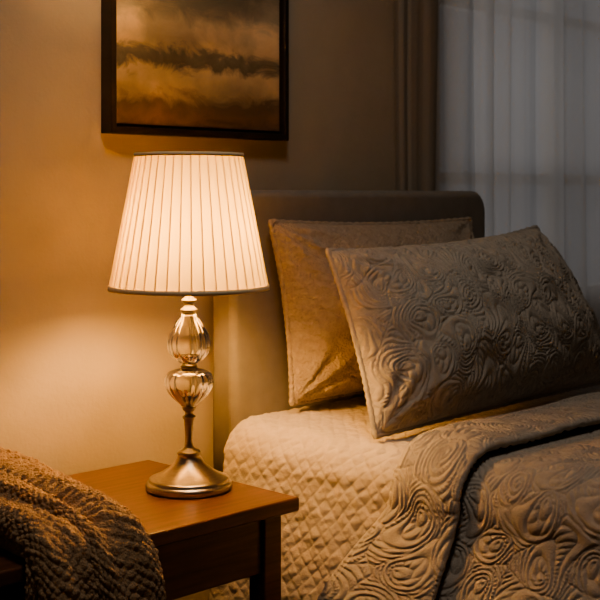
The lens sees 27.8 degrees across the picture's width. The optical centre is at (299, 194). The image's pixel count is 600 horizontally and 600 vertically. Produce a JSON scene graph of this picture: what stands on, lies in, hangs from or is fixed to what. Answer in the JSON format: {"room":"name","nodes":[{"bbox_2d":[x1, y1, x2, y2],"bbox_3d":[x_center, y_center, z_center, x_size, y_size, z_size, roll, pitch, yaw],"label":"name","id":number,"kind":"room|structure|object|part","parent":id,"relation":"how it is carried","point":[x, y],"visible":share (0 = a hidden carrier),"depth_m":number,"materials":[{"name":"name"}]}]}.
{"room":"bedroom","nodes":[
{"label":"bedroom","id":0,"kind":"room"},
{"bbox_2d":[0,0,396,599],"bbox_3d":[-0.354,-0.180,2.475,5.400,2.600,0.120,0,0,-45],"label":"wall","id":1,"kind":"structure","parent":0,"point":[84,366],"depth_m":2.35,"materials":[{"name":"paint"}]},
{"bbox_2d":[101,0,288,140],"bbox_3d":[-0.205,-0.330,2.514,0.481,0.420,0.033,0,0,-45],"label":"framed painting","id":2,"kind":"object","parent":1,"relation":"attached to","point":[176,68],"visible":1,"depth_m":2.50,"materials":[{"name":"brown paint"}]},
{"bbox_2d":[395,0,599,387],"bbox_3d":[0.844,-0.076,3.540,2.000,2.351,0.068,0,0,-45],"label":"curtain","id":3,"kind":"object","parent":1,"relation":"hanging from","point":[497,100],"visible":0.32,"depth_m":3.27,"materials":[{"name":"fabric"}]},
{"bbox_3d":[0.289,-0.055,2.980,0.172,2.310,0.008,0,0,-44],"label":"drape panel","id":4,"kind":"part","parent":3,"relation":"part of","materials":[{"name":"fabric"}]},
{"bbox_3d":[1.287,1.170,0.834,5.600,0.100,4.760,0,0,-45],"label":"floor","id":5,"kind":"structure","parent":0,"visible":0},
{"bbox_2d":[0,460,298,599],"bbox_3d":[-0.387,0.819,1.982,0.676,0.603,0.419,0,0,-45],"label":"nightstand","id":6,"kind":"object","parent":5,"relation":"on","point":[202,544],"visible":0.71,"depth_m":2.00,"materials":[{"name":"brown wood"}]},
{"bbox_2d":[0,447,165,599],"bbox_3d":[-0.477,0.606,1.812,0.418,0.422,0.481,0,0,-45],"label":"throw blanket","id":7,"kind":"object","parent":6,"relation":"on","point":[75,541],"visible":1,"depth_m":1.74,"materials":[{"name":"fabric"}]},
{"bbox_2d":[108,151,269,498],"bbox_3d":[-0.195,0.222,2.130,0.283,0.590,0.283,0,0,-45],"label":"table lamp","id":8,"kind":"object","parent":6,"relation":"on","point":[188,227],"visible":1,"depth_m":2.04,"materials":[{"name":"white fabric"}]},
{"bbox_3d":[-0.195,-0.070,2.130,0.194,0.006,0.194,0,0,-45],"label":"shade trim","id":9,"kind":"part","parent":8,"relation":"part of","materials":[{"name":"beige fabric"}]},
{"bbox_3d":[-0.195,0.046,2.130,0.283,0.237,0.282,0,0,-45],"label":"lamp shade","id":10,"kind":"part","parent":8,"relation":"part of","materials":[{"name":"fabric"}]},
{"bbox_3d":[-0.195,0.162,2.130,0.283,0.008,0.283,0,0,-45],"label":"shade trim","id":11,"kind":"part","parent":8,"relation":"part of","materials":[{"name":"beige fabric"}]},
{"bbox_3d":[-0.195,0.252,2.130,0.078,0.090,0.077,0,0,-45],"label":"glass","id":12,"kind":"part","parent":8,"relation":"part of","materials":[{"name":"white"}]},
{"bbox_3d":[-0.195,0.338,2.130,0.088,0.067,0.087,0,0,-45],"label":"glass","id":13,"kind":"part","parent":8,"relation":"part of","materials":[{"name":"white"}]},
{"bbox_3d":[-0.059,0.831,2.073,0.040,0.579,0.040,0,0,-45],"label":"leg","id":14,"kind":"part","parent":6,"relation":"part of","materials":[{"name":"brown wood"}]},
{"bbox_2d":[213,190,484,471],"bbox_3d":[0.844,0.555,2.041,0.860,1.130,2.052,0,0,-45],"label":"headboard","id":15,"kind":"object","parent":5,"relation":"on","point":[250,363],"visible":0.23,"depth_m":2.48,"materials":[{"name":"fabric"}]},
{"bbox_2d":[209,387,599,599],"bbox_3d":[0.868,0.710,2.012,1.038,0.548,1.978,0,0,-45],"label":"mattress","id":16,"kind":"object","parent":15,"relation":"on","point":[326,456],"visible":0.35,"depth_m":2.21,"materials":[{"name":"fabric"}]},
{"bbox_2d":[268,217,474,406],"bbox_3d":[0.234,0.237,2.638,0.692,0.379,0.164,0,0,-45],"label":"pillow","id":17,"kind":"object","parent":16,"relation":"on","point":[323,364],"visible":0.44,"depth_m":2.45,"materials":[{"name":"fabric"}]},
{"bbox_2d":[325,225,599,438],"bbox_3d":[0.387,0.253,2.491,0.841,0.366,0.250,0,0,-45],"label":"pillow","id":18,"kind":"object","parent":16,"relation":"on","point":[440,332],"visible":1,"depth_m":2.32,"materials":[{"name":"fabric"}]},
{"bbox_2d":[317,391,599,599],"bbox_3d":[0.995,0.692,1.884,1.252,0.583,1.678,0,0,-45],"label":"coverlet","id":19,"kind":"object","parent":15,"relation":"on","point":[503,506],"visible":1,"depth_m":1.94,"materials":[{"name":"fabric"}]}
]}

